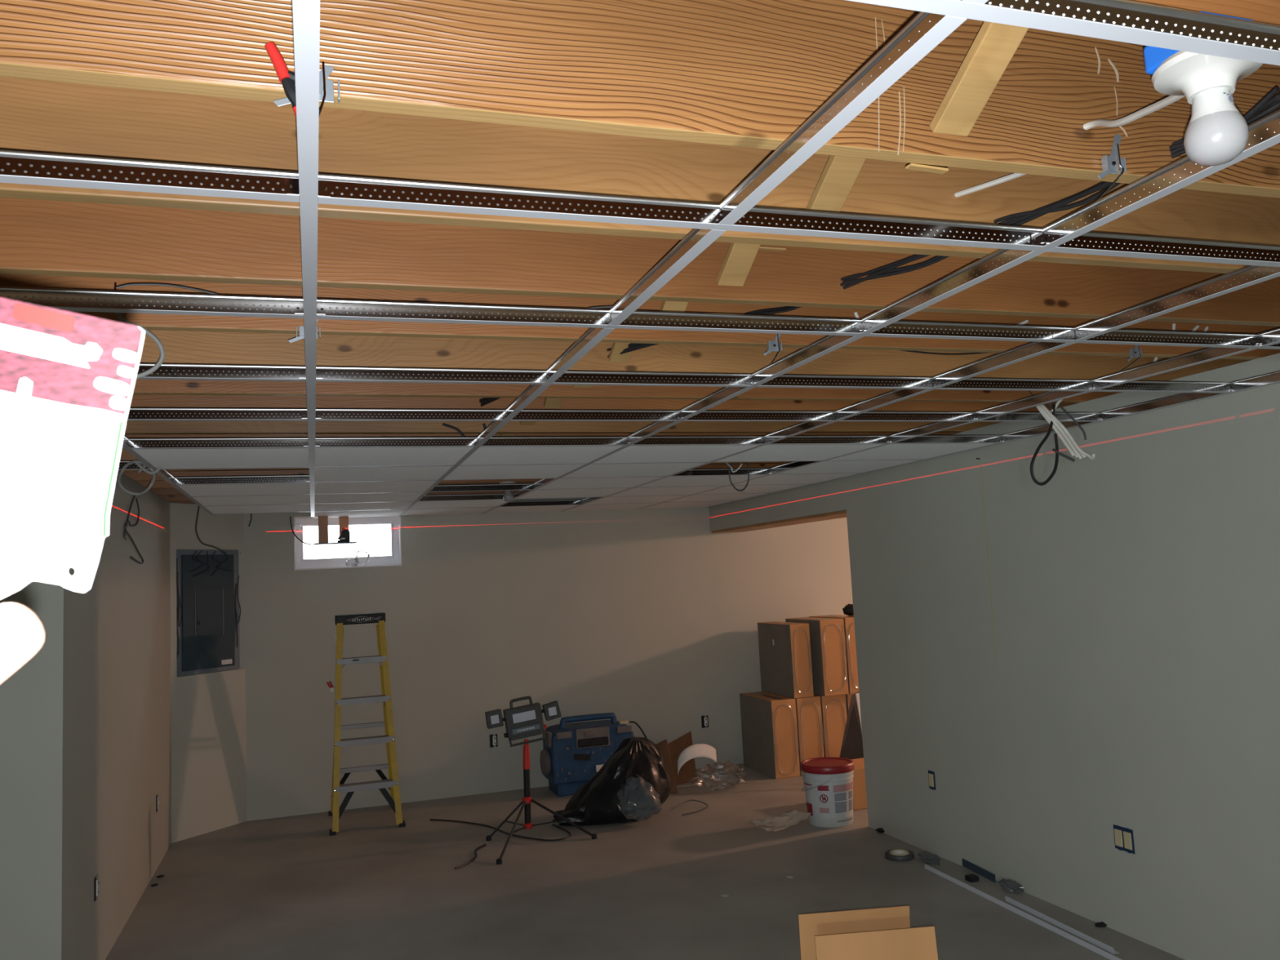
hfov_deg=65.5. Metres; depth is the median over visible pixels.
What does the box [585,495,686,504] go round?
board
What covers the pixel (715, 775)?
plastic sheet
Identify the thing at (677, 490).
board
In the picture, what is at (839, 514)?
trim
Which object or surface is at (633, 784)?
trash bag
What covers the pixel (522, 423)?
strut
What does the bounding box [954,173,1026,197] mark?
cable
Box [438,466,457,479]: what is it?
lengthwise tee
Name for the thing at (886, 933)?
carton
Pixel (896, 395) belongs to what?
lengthwise tee
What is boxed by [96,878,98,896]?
receptacle
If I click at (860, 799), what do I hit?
carton
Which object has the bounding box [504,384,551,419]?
lengthwise tee
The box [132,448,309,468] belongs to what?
tile
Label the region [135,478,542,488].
joist
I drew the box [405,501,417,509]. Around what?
lengthwise tee
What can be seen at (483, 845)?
cord
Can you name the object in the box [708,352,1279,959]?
wall
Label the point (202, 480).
cross tee
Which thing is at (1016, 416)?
cross tee
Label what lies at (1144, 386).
cross tee
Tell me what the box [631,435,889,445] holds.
cross tee
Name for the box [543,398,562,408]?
strut
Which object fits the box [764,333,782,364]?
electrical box
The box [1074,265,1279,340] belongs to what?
lengthwise tee
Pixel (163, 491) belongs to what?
joist
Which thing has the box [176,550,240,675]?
box
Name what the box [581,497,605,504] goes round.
lengthwise tee
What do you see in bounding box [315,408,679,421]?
cross tee
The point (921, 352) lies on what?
cable
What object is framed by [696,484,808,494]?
board
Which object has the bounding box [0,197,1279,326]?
joist
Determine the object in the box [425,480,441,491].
lengthwise tee
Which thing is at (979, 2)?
lengthwise tee
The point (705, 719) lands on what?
receptacle
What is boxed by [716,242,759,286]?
strut
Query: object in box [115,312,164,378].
cable
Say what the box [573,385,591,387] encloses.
strut
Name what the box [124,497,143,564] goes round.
cable
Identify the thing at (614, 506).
board
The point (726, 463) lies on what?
wire
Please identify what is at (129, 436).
joist
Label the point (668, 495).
cross tee
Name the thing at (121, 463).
cross tee
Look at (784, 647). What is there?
cabinet
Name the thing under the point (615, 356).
strut
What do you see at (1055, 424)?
cable
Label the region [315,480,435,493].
board
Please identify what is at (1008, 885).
plastic film
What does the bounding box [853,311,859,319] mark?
strap
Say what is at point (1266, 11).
joist
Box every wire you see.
[115,283,219,294]
[442,422,486,436]
[586,306,613,308]
[671,800,708,815]
[724,462,742,472]
[728,462,749,491]
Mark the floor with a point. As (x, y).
(279, 888)
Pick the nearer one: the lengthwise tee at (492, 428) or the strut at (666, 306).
the strut at (666, 306)
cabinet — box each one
[739,691,799,778]
[757,621,813,697]
[808,614,858,693]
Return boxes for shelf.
[315,515,356,544]
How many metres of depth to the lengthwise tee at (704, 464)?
5.07 m
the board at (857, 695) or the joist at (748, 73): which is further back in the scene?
the board at (857, 695)
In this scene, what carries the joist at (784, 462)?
attached to the ceiling
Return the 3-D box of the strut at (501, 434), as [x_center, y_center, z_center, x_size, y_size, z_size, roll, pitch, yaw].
[-0.566,-0.319,4.446,0.064,0.226,0.360,-1,-6,-18]
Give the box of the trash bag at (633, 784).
[552,736,671,826]
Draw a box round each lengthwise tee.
[399,509,408,515]
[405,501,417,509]
[414,492,428,501]
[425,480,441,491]
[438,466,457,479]
[453,446,479,465]
[475,421,509,445]
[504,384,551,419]
[544,327,614,382]
[562,504,582,511]
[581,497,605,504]
[604,488,632,497]
[608,228,725,325]
[633,476,667,487]
[667,462,710,475]
[709,444,764,462]
[718,11,967,225]
[763,421,836,444]
[834,389,933,420]
[932,341,1075,387]
[962,0,988,4]
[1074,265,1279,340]
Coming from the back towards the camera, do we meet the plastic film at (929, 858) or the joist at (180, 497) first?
the joist at (180, 497)
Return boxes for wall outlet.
[93,875,98,902]
[155,794,159,812]
[489,733,497,747]
[701,715,708,728]
[928,769,936,790]
[1112,824,1134,853]
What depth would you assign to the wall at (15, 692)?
3.58 m
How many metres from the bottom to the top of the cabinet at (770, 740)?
0.567 m
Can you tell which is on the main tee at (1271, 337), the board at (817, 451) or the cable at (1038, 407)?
the board at (817, 451)
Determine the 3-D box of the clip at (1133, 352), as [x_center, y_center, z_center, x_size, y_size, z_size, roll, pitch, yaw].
[1.567,-0.391,3.193,0.109,0.114,0.014,-1,-6,-15]
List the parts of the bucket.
bail handle, lid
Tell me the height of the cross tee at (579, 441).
0.038 m
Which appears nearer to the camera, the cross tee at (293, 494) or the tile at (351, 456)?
the tile at (351, 456)
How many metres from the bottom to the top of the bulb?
0.125 m
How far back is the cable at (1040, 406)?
3.79 m
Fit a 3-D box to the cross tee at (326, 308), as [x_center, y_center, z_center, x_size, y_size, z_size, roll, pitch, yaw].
[-0.062,-0.345,2.124,1.219,0.038,0.024,-1,-6,-18]
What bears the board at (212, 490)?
on the main tee at (165, 474)
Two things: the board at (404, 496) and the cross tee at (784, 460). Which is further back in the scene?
the board at (404, 496)
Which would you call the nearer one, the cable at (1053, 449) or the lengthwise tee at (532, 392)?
the lengthwise tee at (532, 392)
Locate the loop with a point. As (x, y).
(1046, 437)
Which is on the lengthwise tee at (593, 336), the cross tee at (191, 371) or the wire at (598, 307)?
the wire at (598, 307)
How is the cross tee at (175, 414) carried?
attached to the main tee at (165, 474)
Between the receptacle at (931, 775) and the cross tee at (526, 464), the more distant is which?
the receptacle at (931, 775)
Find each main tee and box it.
[121,434,215,515]
[292,0,319,516]
[482,109,1279,513]
[635,327,1279,509]
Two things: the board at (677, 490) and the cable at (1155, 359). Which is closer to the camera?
the cable at (1155, 359)
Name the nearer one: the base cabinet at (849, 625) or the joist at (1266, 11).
the joist at (1266, 11)
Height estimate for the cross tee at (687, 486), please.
0.038 m
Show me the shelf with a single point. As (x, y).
(322, 520)
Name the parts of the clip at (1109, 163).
lever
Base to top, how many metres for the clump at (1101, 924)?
0.015 m
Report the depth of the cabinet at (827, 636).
7.51 m
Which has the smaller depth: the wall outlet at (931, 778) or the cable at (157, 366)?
the cable at (157, 366)
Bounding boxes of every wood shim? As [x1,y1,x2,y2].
[758,246,786,251]
[905,163,948,173]
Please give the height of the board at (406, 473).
0.015 m
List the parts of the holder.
bulb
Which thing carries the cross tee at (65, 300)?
attached to the main tee at (165, 474)
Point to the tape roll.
(895, 855)
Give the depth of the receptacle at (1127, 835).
3.97 m
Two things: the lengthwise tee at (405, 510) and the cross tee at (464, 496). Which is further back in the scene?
the lengthwise tee at (405, 510)
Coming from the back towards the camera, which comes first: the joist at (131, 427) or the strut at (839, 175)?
the joist at (131, 427)
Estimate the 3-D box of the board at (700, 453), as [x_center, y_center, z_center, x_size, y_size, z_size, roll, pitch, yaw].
[0.146,-0.122,4.425,0.600,0.015,0.600,-1,-6,-18]
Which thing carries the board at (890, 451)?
on the main tee at (1271, 337)
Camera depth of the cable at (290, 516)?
6.92 m
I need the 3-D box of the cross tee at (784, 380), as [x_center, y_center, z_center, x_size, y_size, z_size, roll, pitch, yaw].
[0.907,-0.301,3.082,1.219,0.038,0.024,-1,-6,-18]
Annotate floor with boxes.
[105,763,1184,959]
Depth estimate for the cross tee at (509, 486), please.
5.67 m
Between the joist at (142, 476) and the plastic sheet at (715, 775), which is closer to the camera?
the joist at (142, 476)
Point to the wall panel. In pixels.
(208, 742)
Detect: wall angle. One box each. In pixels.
[708,370,1279,506]
[924,863,1122,959]
[1004,895,1119,954]
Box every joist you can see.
[0,0,1279,198]
[0,75,1279,276]
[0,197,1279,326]
[0,273,1279,359]
[118,461,792,472]
[119,448,138,460]
[120,432,957,449]
[123,463,783,480]
[124,420,1000,434]
[128,394,1079,411]
[132,379,1121,402]
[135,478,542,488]
[138,329,1249,381]
[149,481,535,495]
[159,490,517,501]
[168,501,196,504]
[1128,0,1279,26]
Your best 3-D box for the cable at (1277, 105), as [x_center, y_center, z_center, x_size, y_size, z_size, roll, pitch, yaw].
[0.263,-0.440,2.693,0.185,0.037,2.763,1,-7,-35]
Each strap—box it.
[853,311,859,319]
[1015,320,1028,324]
[1172,323,1175,330]
[1191,324,1199,331]
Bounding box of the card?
[0,297,144,599]
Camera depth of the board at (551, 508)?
7.33 m
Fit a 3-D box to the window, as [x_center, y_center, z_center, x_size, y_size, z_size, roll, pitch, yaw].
[-2.151,0.458,7.329,0.749,0.378,0.060,-1,-6,-18]
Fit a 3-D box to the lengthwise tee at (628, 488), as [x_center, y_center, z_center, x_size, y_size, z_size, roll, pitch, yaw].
[-0.132,0.059,6.249,0.024,0.038,0.608,-1,-6,-18]
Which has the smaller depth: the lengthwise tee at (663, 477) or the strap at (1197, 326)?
the strap at (1197, 326)
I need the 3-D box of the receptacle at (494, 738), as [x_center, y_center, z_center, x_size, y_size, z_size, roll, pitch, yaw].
[-1.079,1.933,7.379,0.026,0.066,0.006,-1,-6,-18]
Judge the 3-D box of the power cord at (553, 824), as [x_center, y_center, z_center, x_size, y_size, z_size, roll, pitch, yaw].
[-0.849,2.187,6.313,1.147,0.010,0.319,-8,-7,40]
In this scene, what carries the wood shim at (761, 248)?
attached to the joist at (47, 237)
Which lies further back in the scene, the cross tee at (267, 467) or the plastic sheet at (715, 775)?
the plastic sheet at (715, 775)
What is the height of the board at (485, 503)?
0.015 m
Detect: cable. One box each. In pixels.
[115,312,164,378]
[117,459,162,495]
[123,495,135,540]
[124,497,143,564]
[195,506,227,554]
[289,515,317,545]
[479,86,1279,400]
[479,92,1279,403]
[480,94,1279,404]
[480,101,1279,406]
[899,350,989,355]
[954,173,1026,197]
[1035,405,1074,456]
[1039,404,1077,457]
[1040,404,1082,459]
[1041,404,1085,457]
[1042,404,1095,459]
[1050,357,1158,412]
[1052,448,1075,462]
[1057,404,1086,439]
[1083,95,1185,129]
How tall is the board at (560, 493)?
0.015 m
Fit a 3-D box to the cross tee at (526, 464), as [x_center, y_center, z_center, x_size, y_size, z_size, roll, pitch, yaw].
[-0.817,-0.083,4.427,1.219,0.038,0.024,-1,-6,-18]
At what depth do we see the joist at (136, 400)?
3.80 m
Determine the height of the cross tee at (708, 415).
0.038 m
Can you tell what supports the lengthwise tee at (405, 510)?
attached to the cross tee at (469, 507)
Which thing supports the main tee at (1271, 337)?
hanging from the clip at (1133, 352)
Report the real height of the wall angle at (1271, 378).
0.038 m
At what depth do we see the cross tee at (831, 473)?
5.67 m
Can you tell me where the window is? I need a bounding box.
[294,515,399,568]
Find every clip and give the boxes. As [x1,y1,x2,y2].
[273,61,340,116]
[288,319,320,342]
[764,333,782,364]
[1093,133,1126,202]
[1120,344,1142,371]
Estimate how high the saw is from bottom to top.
0.543 m
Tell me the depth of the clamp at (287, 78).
1.20 m
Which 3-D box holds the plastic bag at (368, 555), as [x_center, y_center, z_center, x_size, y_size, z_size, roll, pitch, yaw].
[-2.057,0.566,7.252,0.178,0.126,0.073,-1,-6,-18]
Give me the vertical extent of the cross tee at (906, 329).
0.038 m
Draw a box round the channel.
[961,857,999,883]
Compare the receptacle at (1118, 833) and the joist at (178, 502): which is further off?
the joist at (178, 502)
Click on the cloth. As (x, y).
(847, 610)
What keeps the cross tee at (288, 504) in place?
attached to the main tee at (165, 474)
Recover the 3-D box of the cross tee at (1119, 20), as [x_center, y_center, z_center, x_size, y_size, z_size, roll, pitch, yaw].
[0.316,-0.477,0.972,1.219,0.038,0.024,-1,-6,-18]
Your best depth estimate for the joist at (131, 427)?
4.17 m
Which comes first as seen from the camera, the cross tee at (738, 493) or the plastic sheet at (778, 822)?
the plastic sheet at (778, 822)
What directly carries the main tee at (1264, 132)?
hanging from the clip at (1109, 163)
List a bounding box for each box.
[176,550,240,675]
[1143,11,1253,75]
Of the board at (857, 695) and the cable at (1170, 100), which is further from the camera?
the board at (857, 695)
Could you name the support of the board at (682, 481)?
on the main tee at (1271, 337)
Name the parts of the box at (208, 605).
door, door frame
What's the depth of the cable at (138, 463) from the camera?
3.96 m
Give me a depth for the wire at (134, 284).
1.94 m
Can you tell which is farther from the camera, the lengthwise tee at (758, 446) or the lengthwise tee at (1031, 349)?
the lengthwise tee at (758, 446)
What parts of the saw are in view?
corner plate, handle, recess panel, corner plate, cord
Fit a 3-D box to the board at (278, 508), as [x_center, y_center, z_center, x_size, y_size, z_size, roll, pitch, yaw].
[-2.346,0.172,6.155,0.600,0.015,0.600,-1,-6,-18]
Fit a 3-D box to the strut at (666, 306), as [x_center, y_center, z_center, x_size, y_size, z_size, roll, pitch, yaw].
[0.121,-0.538,2.546,0.064,0.226,0.360,-1,-6,-18]
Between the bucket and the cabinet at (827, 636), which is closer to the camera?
the bucket
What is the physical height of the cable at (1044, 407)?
0.244 m
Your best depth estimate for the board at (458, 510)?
7.13 m
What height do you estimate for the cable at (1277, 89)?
0.059 m
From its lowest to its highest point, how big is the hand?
0.232 m
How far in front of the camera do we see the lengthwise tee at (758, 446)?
4.50 m
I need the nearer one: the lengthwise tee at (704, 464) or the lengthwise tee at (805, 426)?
the lengthwise tee at (805, 426)
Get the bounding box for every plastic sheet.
[693,760,747,791]
[747,809,811,831]
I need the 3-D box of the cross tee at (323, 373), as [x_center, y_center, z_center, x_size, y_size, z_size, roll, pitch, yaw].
[-0.251,-0.280,2.700,1.219,0.038,0.024,-1,-6,-18]
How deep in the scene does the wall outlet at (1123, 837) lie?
3.99 m
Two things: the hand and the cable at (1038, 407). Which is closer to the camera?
the hand
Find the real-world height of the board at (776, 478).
0.015 m
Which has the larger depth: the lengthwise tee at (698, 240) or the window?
the window
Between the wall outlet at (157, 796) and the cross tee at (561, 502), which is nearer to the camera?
the wall outlet at (157, 796)
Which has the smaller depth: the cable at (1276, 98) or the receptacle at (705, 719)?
the cable at (1276, 98)
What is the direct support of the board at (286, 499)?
on the main tee at (306, 13)
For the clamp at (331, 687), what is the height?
0.073 m
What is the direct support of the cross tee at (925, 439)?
attached to the main tee at (1271, 337)
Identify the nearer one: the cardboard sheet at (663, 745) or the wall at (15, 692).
the wall at (15, 692)
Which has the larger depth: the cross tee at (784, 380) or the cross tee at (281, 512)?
the cross tee at (281, 512)
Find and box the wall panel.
[169,502,247,843]
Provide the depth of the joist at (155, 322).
2.61 m
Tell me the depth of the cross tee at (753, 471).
5.47 m
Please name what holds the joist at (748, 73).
attached to the ceiling
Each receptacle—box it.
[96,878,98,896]
[492,736,496,745]
[703,717,707,725]
[928,773,933,786]
[1114,828,1123,847]
[1123,831,1132,849]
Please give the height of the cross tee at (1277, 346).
0.038 m
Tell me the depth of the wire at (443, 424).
4.08 m
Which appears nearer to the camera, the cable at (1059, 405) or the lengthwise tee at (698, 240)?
the lengthwise tee at (698, 240)
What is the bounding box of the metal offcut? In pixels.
[964,873,978,882]
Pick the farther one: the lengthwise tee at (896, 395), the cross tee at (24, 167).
the lengthwise tee at (896, 395)
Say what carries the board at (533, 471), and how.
on the main tee at (1264, 132)
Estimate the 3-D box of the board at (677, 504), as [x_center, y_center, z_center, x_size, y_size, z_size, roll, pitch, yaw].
[0.347,0.187,7.704,0.588,0.015,0.642,-1,-6,-18]
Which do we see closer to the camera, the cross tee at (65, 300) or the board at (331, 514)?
the cross tee at (65, 300)
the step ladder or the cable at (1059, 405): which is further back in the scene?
the step ladder
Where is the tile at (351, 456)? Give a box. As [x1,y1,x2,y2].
[315,446,473,466]
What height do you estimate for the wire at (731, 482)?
0.250 m
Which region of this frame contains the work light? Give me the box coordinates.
[484,696,596,864]
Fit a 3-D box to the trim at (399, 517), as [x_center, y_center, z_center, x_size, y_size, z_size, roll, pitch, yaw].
[-2.129,0.452,7.259,0.749,0.382,0.106,-1,-6,-18]
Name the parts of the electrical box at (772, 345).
lever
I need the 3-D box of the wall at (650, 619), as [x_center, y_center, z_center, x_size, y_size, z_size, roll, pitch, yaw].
[0.364,1.071,8.062,10.900,2.448,0.200,-1,-6,-18]
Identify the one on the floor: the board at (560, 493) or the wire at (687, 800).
the wire at (687, 800)
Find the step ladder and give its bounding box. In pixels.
[328,612,405,835]
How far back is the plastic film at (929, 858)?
5.06 m
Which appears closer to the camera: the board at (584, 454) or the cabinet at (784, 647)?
the board at (584, 454)
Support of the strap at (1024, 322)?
attached to the joist at (155, 322)
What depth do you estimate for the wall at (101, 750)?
4.36 m
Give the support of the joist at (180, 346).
attached to the ceiling
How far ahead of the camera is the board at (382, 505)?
6.34 m
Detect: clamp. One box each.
[264,41,296,116]
[326,680,333,692]
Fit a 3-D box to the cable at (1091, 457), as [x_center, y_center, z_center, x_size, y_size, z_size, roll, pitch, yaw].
[1.627,-0.199,3.784,0.203,0.251,0.077,-3,-6,6]
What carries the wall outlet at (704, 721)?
attached to the wall at (650, 619)
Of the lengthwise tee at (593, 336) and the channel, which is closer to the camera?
the lengthwise tee at (593, 336)
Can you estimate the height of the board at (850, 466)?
0.015 m
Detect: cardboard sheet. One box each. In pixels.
[656,738,678,794]
[667,731,697,785]
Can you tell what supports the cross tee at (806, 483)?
attached to the main tee at (1271, 337)
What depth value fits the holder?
6.12 m
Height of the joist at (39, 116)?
0.286 m
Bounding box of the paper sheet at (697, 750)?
[677,743,716,774]
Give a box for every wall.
[0,581,32,959]
[29,470,178,959]
[177,497,853,821]
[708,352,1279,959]
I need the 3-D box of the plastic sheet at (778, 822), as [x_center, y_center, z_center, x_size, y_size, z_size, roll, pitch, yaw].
[0.833,2.018,5.960,0.240,0.103,0.400,-1,-6,-18]
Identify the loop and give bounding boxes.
[1030,404,1058,485]
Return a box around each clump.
[875,827,884,832]
[1094,921,1106,927]
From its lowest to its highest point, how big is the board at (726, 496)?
0.015 m
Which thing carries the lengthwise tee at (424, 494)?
attached to the cross tee at (509, 486)
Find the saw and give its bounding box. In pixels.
[540,712,647,796]
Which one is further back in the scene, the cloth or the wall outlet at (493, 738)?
the cloth
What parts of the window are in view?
sash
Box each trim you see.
[293,515,402,570]
[711,510,846,533]
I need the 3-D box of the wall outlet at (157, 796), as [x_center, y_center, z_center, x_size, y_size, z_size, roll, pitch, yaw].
[-2.788,1.868,5.753,0.010,0.096,0.058,-1,-6,-18]
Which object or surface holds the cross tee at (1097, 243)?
attached to the main tee at (1264, 132)
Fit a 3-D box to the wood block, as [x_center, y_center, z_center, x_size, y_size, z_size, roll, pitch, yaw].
[0.533,-0.670,1.405,0.064,0.226,0.360,-1,-6,-18]
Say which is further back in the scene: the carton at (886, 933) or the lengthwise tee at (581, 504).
the lengthwise tee at (581, 504)
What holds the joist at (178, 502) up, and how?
attached to the ceiling
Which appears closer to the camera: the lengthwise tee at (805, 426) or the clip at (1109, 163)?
the clip at (1109, 163)
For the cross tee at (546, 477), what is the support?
attached to the main tee at (306, 13)
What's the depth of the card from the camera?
0.40 m
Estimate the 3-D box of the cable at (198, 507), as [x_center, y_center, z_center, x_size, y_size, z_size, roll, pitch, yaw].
[-2.854,0.321,6.528,0.123,0.324,0.425,-3,-6,-1]
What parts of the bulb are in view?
bulb globe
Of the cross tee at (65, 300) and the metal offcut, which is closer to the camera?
the cross tee at (65, 300)
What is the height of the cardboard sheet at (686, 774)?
0.334 m
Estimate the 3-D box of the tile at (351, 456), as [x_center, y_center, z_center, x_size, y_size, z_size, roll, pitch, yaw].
[-1.012,-0.101,4.043,0.600,0.015,0.600,-1,-6,-18]
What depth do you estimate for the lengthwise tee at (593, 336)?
2.40 m
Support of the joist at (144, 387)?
attached to the ceiling
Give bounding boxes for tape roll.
[884,848,914,861]
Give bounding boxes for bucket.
[800,756,854,827]
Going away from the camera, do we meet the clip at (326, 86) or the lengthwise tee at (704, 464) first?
the clip at (326, 86)
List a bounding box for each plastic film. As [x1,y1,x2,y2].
[917,851,940,865]
[996,878,1024,893]
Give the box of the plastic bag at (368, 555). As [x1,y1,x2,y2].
[345,548,369,566]
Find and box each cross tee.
[0,149,299,202]
[0,286,303,318]
[117,460,150,470]
[126,407,307,421]
[127,437,308,448]
[135,362,306,381]
[160,466,309,469]
[173,475,309,484]
[191,493,310,497]
[204,503,310,506]
[217,511,299,514]
[314,506,487,511]
[315,365,753,386]
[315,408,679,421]
[315,435,627,448]
[315,463,586,467]
[315,477,556,482]
[315,483,533,494]
[316,297,862,336]
[318,173,1044,250]
[322,493,513,503]
[499,499,661,506]
[515,494,688,499]
[536,485,714,489]
[560,467,770,478]
[591,460,821,464]
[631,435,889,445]
[683,409,975,422]
[702,493,758,494]
[730,483,813,485]
[756,373,1092,391]
[771,472,862,475]
[825,458,924,461]
[847,0,1279,65]
[865,320,1258,348]
[891,435,1001,444]
[976,411,1100,422]
[1046,231,1279,266]
[1093,380,1231,393]
[1260,342,1279,349]
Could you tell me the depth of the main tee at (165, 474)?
4.30 m
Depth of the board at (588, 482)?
5.57 m
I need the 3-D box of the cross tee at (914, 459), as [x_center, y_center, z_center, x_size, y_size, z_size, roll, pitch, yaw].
[1.203,-0.120,5.094,0.597,0.038,0.024,-1,-6,-18]
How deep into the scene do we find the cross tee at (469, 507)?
6.71 m
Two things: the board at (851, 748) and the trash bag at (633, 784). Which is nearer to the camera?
the trash bag at (633, 784)
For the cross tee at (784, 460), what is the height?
0.038 m
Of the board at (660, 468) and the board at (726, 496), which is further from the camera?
the board at (726, 496)
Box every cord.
[429,818,571,840]
[454,843,485,869]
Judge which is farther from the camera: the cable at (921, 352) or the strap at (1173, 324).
the cable at (921, 352)
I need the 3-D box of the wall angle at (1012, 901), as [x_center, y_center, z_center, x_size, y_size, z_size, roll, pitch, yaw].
[1.739,1.840,4.142,0.026,0.022,0.682,-1,-6,-15]
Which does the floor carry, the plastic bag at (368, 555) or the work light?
the work light
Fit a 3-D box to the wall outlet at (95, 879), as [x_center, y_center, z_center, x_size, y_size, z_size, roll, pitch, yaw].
[-2.257,1.696,4.135,0.010,0.096,0.058,-1,-6,-18]
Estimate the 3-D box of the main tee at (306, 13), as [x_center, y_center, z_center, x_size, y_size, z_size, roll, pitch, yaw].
[-1.140,-0.162,3.454,0.024,0.038,7.460,-1,-6,-18]
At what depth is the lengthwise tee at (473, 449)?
4.11 m
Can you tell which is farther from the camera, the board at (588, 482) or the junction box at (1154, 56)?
the board at (588, 482)
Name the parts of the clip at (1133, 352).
lever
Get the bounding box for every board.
[177,482,310,496]
[193,494,310,506]
[205,504,311,514]
[313,509,404,518]
[314,492,423,503]
[314,502,413,511]
[315,466,452,481]
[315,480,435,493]
[402,506,494,515]
[410,499,506,508]
[443,464,583,479]
[459,445,622,465]
[485,505,577,513]
[517,488,628,498]
[537,476,662,488]
[561,502,657,511]
[562,462,704,477]
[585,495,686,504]
[594,444,758,462]
[610,485,723,496]
[637,475,764,487]
[639,501,730,509]
[667,493,768,502]
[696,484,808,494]
[715,444,882,462]
[733,473,857,484]
[774,459,920,474]
[828,443,995,460]
[839,691,863,759]
[855,693,862,733]
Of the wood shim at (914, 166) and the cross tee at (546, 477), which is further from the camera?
the cross tee at (546, 477)
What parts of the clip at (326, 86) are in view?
lever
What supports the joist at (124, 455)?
attached to the ceiling
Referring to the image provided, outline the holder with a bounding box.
[499,480,515,502]
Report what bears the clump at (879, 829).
on the floor
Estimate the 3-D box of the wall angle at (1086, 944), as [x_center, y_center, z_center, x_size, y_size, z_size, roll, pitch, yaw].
[1.631,1.864,4.325,0.025,0.022,1.415,-1,-6,-16]
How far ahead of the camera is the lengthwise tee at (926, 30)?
1.19 m
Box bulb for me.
[1151,50,1263,166]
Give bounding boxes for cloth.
[842,604,853,615]
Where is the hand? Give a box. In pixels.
[0,602,44,684]
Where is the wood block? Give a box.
[929,21,1028,136]
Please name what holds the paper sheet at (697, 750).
on the plastic sheet at (715, 775)
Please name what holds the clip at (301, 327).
attached to the joist at (155, 322)
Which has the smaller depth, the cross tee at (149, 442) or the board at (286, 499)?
the cross tee at (149, 442)
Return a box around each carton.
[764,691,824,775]
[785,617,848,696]
[798,905,937,959]
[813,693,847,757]
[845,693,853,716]
[850,758,866,809]
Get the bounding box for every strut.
[500,433,515,436]
[520,421,536,425]
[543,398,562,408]
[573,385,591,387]
[608,342,632,362]
[659,301,688,311]
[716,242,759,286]
[805,155,866,212]
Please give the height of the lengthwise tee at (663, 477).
0.038 m
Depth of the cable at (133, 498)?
4.97 m

